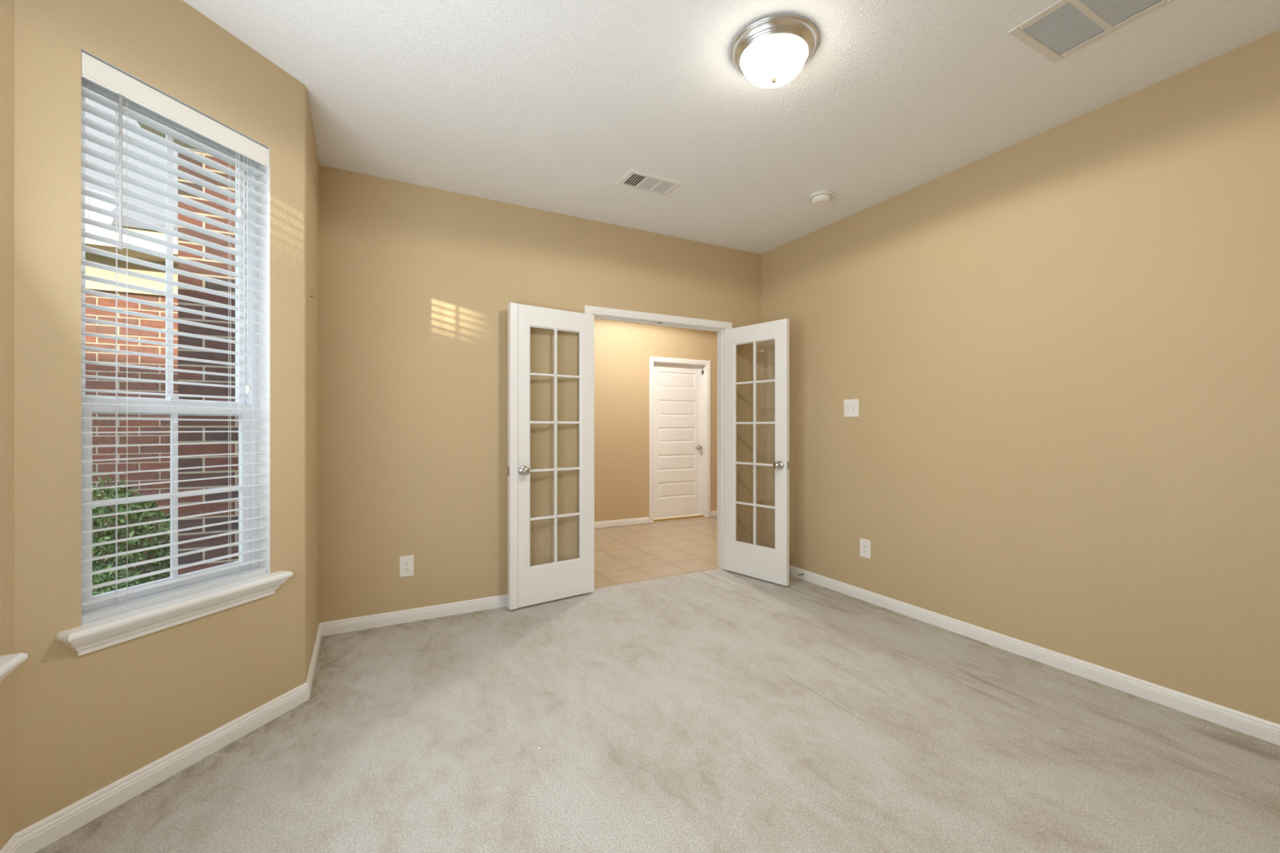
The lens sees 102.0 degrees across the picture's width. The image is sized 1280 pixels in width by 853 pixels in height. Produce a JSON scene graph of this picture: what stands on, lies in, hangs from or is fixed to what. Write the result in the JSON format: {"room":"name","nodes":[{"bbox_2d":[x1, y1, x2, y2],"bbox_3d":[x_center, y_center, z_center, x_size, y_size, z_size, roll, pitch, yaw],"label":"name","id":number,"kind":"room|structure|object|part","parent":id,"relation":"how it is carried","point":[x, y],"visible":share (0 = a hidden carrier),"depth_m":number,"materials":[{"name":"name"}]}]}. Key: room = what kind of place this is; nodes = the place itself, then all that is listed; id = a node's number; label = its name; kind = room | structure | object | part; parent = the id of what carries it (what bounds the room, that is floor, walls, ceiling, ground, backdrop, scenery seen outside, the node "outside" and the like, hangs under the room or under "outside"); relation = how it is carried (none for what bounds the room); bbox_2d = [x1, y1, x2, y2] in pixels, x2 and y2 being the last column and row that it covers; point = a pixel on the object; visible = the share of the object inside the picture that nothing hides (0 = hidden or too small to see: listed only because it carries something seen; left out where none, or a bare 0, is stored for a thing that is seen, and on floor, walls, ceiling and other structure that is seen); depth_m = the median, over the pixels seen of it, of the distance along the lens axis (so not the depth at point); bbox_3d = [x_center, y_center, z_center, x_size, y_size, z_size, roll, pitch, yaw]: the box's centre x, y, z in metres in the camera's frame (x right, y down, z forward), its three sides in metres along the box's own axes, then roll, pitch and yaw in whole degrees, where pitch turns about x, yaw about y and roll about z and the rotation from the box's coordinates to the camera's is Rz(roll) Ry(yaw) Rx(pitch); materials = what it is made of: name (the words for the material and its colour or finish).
{"room":"empty room","nodes":[
{"label":"empty room","id":0,"kind":"room"},
{"bbox_2d":[0,0,14,850],"bbox_3d":[-1.562,-0.141,0.958,0.125,2.763,1.160,0,0,-28],"label":"wall","id":1,"kind":"structure","parent":0,"point":[6,6],"depth_m":1.42,"materials":[{"name":"beige paint"}]},
{"bbox_2d":[0,834,20,852],"bbox_3d":[-1.501,1.181,0.991,0.014,0.077,1.056,0,0,-28],"label":"baseboard","id":2,"kind":"structure","parent":1,"relation":"attached to","point":[12,846],"depth_m":1.43,"materials":[{"name":"white paint"}]},
{"bbox_2d":[0,653,28,683],"bbox_3d":[-1.535,-0.230,0.972,0.180,1.860,0.904,0,0,-28],"label":"window","id":3,"kind":"structure","parent":1,"relation":"in","point":[8,663],"depth_m":1.36,"materials":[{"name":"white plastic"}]},
{"bbox_2d":[14,0,303,833],"bbox_3d":[-1.693,-0.141,1.872,0.125,2.763,0.940,0,0,17],"label":"wall","id":4,"kind":"structure","parent":0,"point":[85,723],"depth_m":1.65,"materials":[{"name":"beige paint"}]},
{"bbox_2d":[14,682,309,852],"bbox_3d":[-1.616,1.181,1.885,0.014,0.077,0.906,0,0,17],"label":"baseboard","id":5,"kind":"structure","parent":4,"relation":"attached to","point":[36,837],"depth_m":1.74,"materials":[{"name":"white paint"}]},
{"bbox_2d":[55,79,293,656],"bbox_3d":[-1.658,-0.230,1.883,0.180,1.860,0.708,0,0,17],"label":"window","id":6,"kind":"structure","parent":4,"relation":"in","point":[91,637],"depth_m":1.90,"materials":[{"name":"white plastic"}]},
{"bbox_3d":[-1.729,-0.587,1.904,0.022,1.090,0.538,0,0,17],"label":"sash","id":7,"kind":"part","parent":6,"relation":"part of","materials":[{"name":"white plastic"}]},
{"bbox_3d":[-1.706,0.249,1.897,0.024,0.682,0.538,0,0,17],"label":"sash","id":8,"kind":"part","parent":6,"relation":"part of","materials":[{"name":"white plastic"}]},
{"bbox_3d":[-1.717,-0.271,1.901,0.056,1.778,0.594,0,0,17],"label":"frame","id":9,"kind":"part","parent":6,"relation":"part of","materials":[{"name":"white plastic"}]},
{"bbox_3d":[-1.632,0.656,1.875,0.126,0.088,0.708,0,0,17],"label":"sill","id":10,"kind":"part","parent":6,"relation":"part of","materials":[{"name":"white wood"}]},
{"bbox_2d":[81,51,270,624],"bbox_3d":[-1.653,-0.270,1.881,0.077,1.764,0.590,0,0,17],"label":"window blind","id":11,"kind":"object","parent":6,"relation":"attached to","point":[94,71],"visible":0.92,"depth_m":1.84,"materials":[{"name":"white plastic"}]},
{"bbox_3d":[-1.716,-0.253,1.708,0.057,1.695,0.014,0,0,17],"label":"ladder cord","id":12,"kind":"part","parent":11,"relation":"part of","materials":[{"name":"white fabric"}]},
{"bbox_3d":[-1.662,0.601,1.884,0.054,0.022,0.578,0,0,17],"label":"rail","id":13,"kind":"part","parent":11,"relation":"part of","materials":[{"name":"white plastic"}]},
{"bbox_3d":[-1.612,-0.253,2.049,0.057,1.695,0.014,0,0,17],"label":"ladder cord","id":14,"kind":"part","parent":11,"relation":"part of","materials":[{"name":"white fabric"}]},
{"bbox_3d":[-1.572,-0.619,2.046,0.005,0.907,0.045,0,0,17],"label":"lift cord","id":15,"kind":"part","parent":11,"relation":"part of","materials":[{"name":"white fabric"}]},
{"bbox_2d":[303,84,306,683],"bbox_3d":[-1.496,-0.141,2.315,0.002,2.763,0.023,0,0,-6],"label":"wall","id":16,"kind":"structure","parent":0,"point":[304,86],"depth_m":2.31,"materials":[{"name":"beige paint"}]},
{"bbox_2d":[306,88,319,679],"bbox_3d":[-1.738,-0.141,2.642,0.125,2.763,0.782,0,0,-28],"label":"wall","id":17,"kind":"structure","parent":0,"point":[312,157],"depth_m":2.56,"materials":[{"name":"beige paint"}]},
{"bbox_2d":[306,622,321,697],"bbox_3d":[-1.672,1.181,2.667,0.014,0.077,0.801,0,0,-28],"label":"baseboard","id":18,"kind":"structure","parent":17,"relation":"attached to","point":[310,676],"depth_m":2.59,"materials":[{"name":"white paint"}]},
{"bbox_2d":[319,164,760,622],"bbox_3d":[-0.427,-0.141,3.854,3.328,2.763,0.125,0,0,-28],"label":"wall","id":19,"kind":"structure","parent":0,"point":[417,283],"depth_m":3.36,"materials":[{"name":"beige paint"}]},
{"bbox_2d":[399,555,413,577],"bbox_3d":[-1.455,0.872,3.231,0.082,0.130,0.009,0,0,-28],"label":"power outlet","id":20,"kind":"object","parent":19,"relation":"attached to","point":[406,562],"visible":1,"depth_m":3.23,"materials":[{"name":"white plastic"}]},
{"bbox_2d":[404,567,409,571],"bbox_3d":[-1.454,0.891,3.229,0.033,0.025,0.003,0,0,-28],"label":"socket","id":21,"kind":"object","parent":20,"relation":"attached to","point":[406,569],"depth_m":3.23,"materials":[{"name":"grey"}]},
{"bbox_2d":[404,560,409,565],"bbox_3d":[-1.454,0.853,3.229,0.033,0.025,0.003,0,0,-28],"label":"socket","id":22,"kind":"object","parent":20,"relation":"attached to","point":[406,562],"depth_m":3.23,"materials":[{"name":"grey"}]},
{"bbox_2d":[320,593,583,636],"bbox_3d":[-1.133,1.181,3.400,1.654,0.077,0.014,0,0,-28],"label":"baseboard","id":23,"kind":"structure","parent":19,"relation":"attached to","point":[350,624],"depth_m":3.24,"materials":[{"name":"white paint"}]},
{"bbox_2d":[507,302,594,609],"bbox_3d":[-0.604,0.195,3.615,0.654,2.022,0.167,0,0,-36],"label":"door","id":24,"kind":"structure","parent":19,"relation":"in","point":[528,584],"depth_m":3.54,"materials":[{"name":"white paint"}]},
{"bbox_3d":[-0.762,0.295,3.438,0.066,0.066,0.066,0,0,-36],"label":"knob","id":25,"kind":"part","parent":24,"relation":"part of","materials":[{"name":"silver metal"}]},
{"bbox_2d":[584,305,732,593],"bbox_3d":[0.162,0.167,4.160,1.348,2.106,0.144,0,0,-28],"label":"trim","id":26,"kind":"structure","parent":19,"relation":"attached to","point":[599,313],"depth_m":4.43,"materials":[{"name":"white paint"}]},
{"bbox_2d":[724,318,790,586],"bbox_3d":[0.923,0.195,4.155,0.167,2.022,0.626,0,0,-41],"label":"door","id":27,"kind":"structure","parent":19,"relation":"in","point":[762,562],"depth_m":4.12,"materials":[{"name":"white paint"}]},
{"bbox_3d":[1.045,0.295,3.936,0.066,0.066,0.066,0,0,-41],"label":"knob","id":28,"kind":"part","parent":27,"relation":"part of","materials":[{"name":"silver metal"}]},
{"bbox_2d":[594,319,716,528],"bbox_3d":[-0.696,-0.141,6.196,5.800,2.763,0.130,0,0,-28],"label":"wall","id":29,"kind":"structure","parent":0,"point":[623,350],"depth_m":6.42,"materials":[{"name":"beige paint"}]},
{"bbox_2d":[594,516,648,528],"bbox_3d":[-1.554,1.181,5.657,3.780,0.077,0.014,0,0,-28],"label":"baseboard","id":30,"kind":"structure","parent":29,"relation":"attached to","point":[602,524],"depth_m":6.36,"materials":[{"name":"white paint"}]},
{"bbox_2d":[653,363,703,521],"bbox_3d":[0.489,0.202,6.861,0.823,2.045,0.131,0,0,-28],"label":"door","id":31,"kind":"structure","parent":29,"relation":"in","point":[677,388],"depth_m":6.87,"materials":[{"name":"white paint"}]},
{"bbox_3d":[0.485,-0.611,6.865,0.583,0.213,0.010,0,0,-28],"label":"panel","id":32,"kind":"part","parent":31,"relation":"part of","materials":[{"name":"white paint"}]},
{"bbox_3d":[0.485,-0.242,6.865,0.583,0.213,0.010,0,0,-28],"label":"panel","id":33,"kind":"part","parent":31,"relation":"part of","materials":[{"name":"white paint"}]},
{"bbox_3d":[0.485,0.112,6.865,0.583,0.203,0.010,0,0,-28],"label":"panel","id":34,"kind":"part","parent":31,"relation":"part of","materials":[{"name":"white paint"}]},
{"bbox_3d":[0.485,0.475,6.865,0.583,0.214,0.010,0,0,-28],"label":"panel","id":35,"kind":"part","parent":31,"relation":"part of","materials":[{"name":"white paint"}]},
{"bbox_3d":[0.485,0.834,6.865,0.583,0.213,0.010,0,0,-28],"label":"panel","id":36,"kind":"part","parent":31,"relation":"part of","materials":[{"name":"white paint"}]},
{"bbox_3d":[0.809,0.288,6.995,0.066,0.066,0.066,0,0,-28],"label":"knob","id":37,"kind":"part","parent":31,"relation":"part of","materials":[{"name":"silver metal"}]},
{"bbox_2d":[648,356,711,523],"bbox_3d":[0.507,0.167,6.825,0.945,2.107,0.142,0,0,-28],"label":"trim","id":38,"kind":"structure","parent":29,"relation":"attached to","point":[706,365],"depth_m":6.96,"materials":[{"name":"white paint"}]},
{"bbox_2d":[711,510,716,516],"bbox_3d":[1.427,1.181,7.246,1.065,0.077,0.014,0,0,-28],"label":"baseboard","id":39,"kind":"structure","parent":29,"relation":"attached to","point":[713,513],"depth_m":7.01,"materials":[{"name":"white paint"}]},
{"bbox_2d":[35,516,1279,852],"bbox_3d":[0.585,1.250,3.442,6.370,0.060,6.535,0,0,-28],"label":"floor","id":40,"kind":"structure","parent":0,"point":[717,710],"depth_m":1.97,"materials":[{"name":"grey carpet"}]},
{"bbox_2d":[136,0,1279,253],"bbox_3d":[0.238,-1.583,1.918,4.225,0.120,4.170,0,0,-28],"label":"ceiling","id":41,"kind":"structure","parent":0,"point":[540,104],"depth_m":2.36,"materials":[{"name":"white paint"}]},
{"bbox_2d":[615,168,682,195],"bbox_3d":[0.056,-1.518,3.240,0.364,0.010,0.204,0,0,-28],"label":"ceiling vent","id":42,"kind":"object","parent":41,"relation":"in","point":[633,179],"visible":1,"depth_m":3.23,"materials":[{"name":"white metal"}]},
{"bbox_2d":[730,13,818,88],"bbox_3d":[0.537,-1.451,2.080,0.341,0.144,0.341,0,0,-28],"label":"ceiling light","id":43,"kind":"object","parent":41,"relation":"attached to","point":[771,51],"visible":1,"depth_m":2.00,"materials":[{"name":"white glass"}]},
{"bbox_2d":[808,190,833,205],"bbox_3d":[1.195,-1.496,3.413,0.152,0.054,0.152,0,0,-28],"label":"smoke detector","id":44,"kind":"object","parent":41,"relation":"attached to","point":[818,199],"visible":1,"depth_m":3.37,"materials":[{"name":"white plastic"}]},
{"bbox_2d":[1008,0,1173,62],"bbox_3d":[1.738,-1.518,1.770,0.352,0.010,0.700,0,0,-28],"label":"ceiling vent","id":45,"kind":"object","parent":41,"relation":"in","point":[1061,29],"visible":1,"depth_m":1.95,"materials":[{"name":"metal"}]},
{"bbox_2d":[760,29,1279,724],"bbox_3d":[2.047,-0.141,2.882,0.125,2.763,4.170,0,0,-28],"label":"wall","id":46,"kind":"structure","parent":0,"point":[1058,348],"depth_m":2.57,"materials":[{"name":"beige paint"}]},
{"bbox_2d":[844,399,858,417],"bbox_3d":[1.516,-0.132,3.729,0.016,0.128,0.127,0,0,-28],"label":"light switch","id":47,"kind":"object","parent":46,"relation":"attached to","point":[851,406],"visible":1,"depth_m":3.72,"materials":[{"name":"white plastic"}]},
{"bbox_2d":[859,537,871,559],"bbox_3d":[1.574,0.854,3.627,0.009,0.130,0.087,0,0,-28],"label":"power outlet","id":48,"kind":"object","parent":46,"relation":"attached to","point":[864,544],"visible":1,"depth_m":3.62,"materials":[{"name":"white plastic"}]},
{"bbox_2d":[789,564,1279,746],"bbox_3d":[1.986,1.181,2.849,0.014,0.077,3.920,0,0,-28],"label":"baseboard","id":49,"kind":"structure","parent":46,"relation":"attached to","point":[1247,724],"depth_m":2.54,"materials":[{"name":"white paint"}]},
{"label":"outside","id":50,"kind":"structure","parent":0,"visible":0},
{"bbox_3d":[0.000,1.510,0.000,60.000,0.220,60.000,0,0,-28],"label":"ground","id":51,"kind":"structure","parent":50,"visible":0},
{"bbox_2d":[92,564,158,595],"bbox_3d":[-3.216,1.116,3.100,0.840,0.572,0.833,0,0,-28],"label":"shrub","id":52,"kind":"object","parent":51,"relation":"on","point":[104,577],"visible":0.07,"depth_m":3.13,"materials":[{"name":"green plant"}]},
{"bbox_2d":[92,474,170,594],"bbox_3d":[-3.935,0.876,3.792,1.027,1.052,1.021,0,0,-28],"label":"shrub","id":53,"kind":"object","parent":51,"relation":"on","point":[109,535],"visible":0.28,"depth_m":3.81,"materials":[{"name":"green plant"}]},
{"bbox_3d":[-3.918,1.018,3.804,0.484,0.767,0.495,0,0,-28],"label":"stem","id":54,"kind":"part","parent":53,"relation":"part of","materials":[{"name":"green plant"}]},
{"bbox_2d":[85,290,177,580],"bbox_3d":[-6.001,0.070,3.583,5.780,2.700,0.230,0,0,-28],"label":"brick wall","id":55,"kind":"structure","parent":51,"relation":"on","point":[98,425],"depth_m":4.36,"materials":[{"name":"red brick"}]},
{"bbox_2d":[85,223,177,296],"bbox_3d":[-6.149,-1.340,3.244,5.600,0.440,0.690,0,0,-28],"label":"trim","id":56,"kind":"structure","parent":55,"relation":"attached to","point":[90,285],"depth_m":4.24,"materials":[{"name":"beige paint"}]},
{"bbox_2d":[177,148,238,575],"bbox_3d":[-2.160,0.020,2.809,0.450,2.800,0.330,0,0,-28],"label":"brick wall","id":57,"kind":"structure","parent":51,"relation":"on","point":[183,425],"depth_m":2.61,"materials":[{"name":"red brick"}]},
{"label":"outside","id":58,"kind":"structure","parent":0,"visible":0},
{"bbox_2d":[85,88,202,231],"bbox_3d":[-8.271,-4.585,5.099,7.800,6.090,6.020,0,0,-28],"label":"sky","id":59,"kind":"structure","parent":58,"point":[89,200],"depth_m":4.38,"materials":[{"name":"grey"}]}
]}

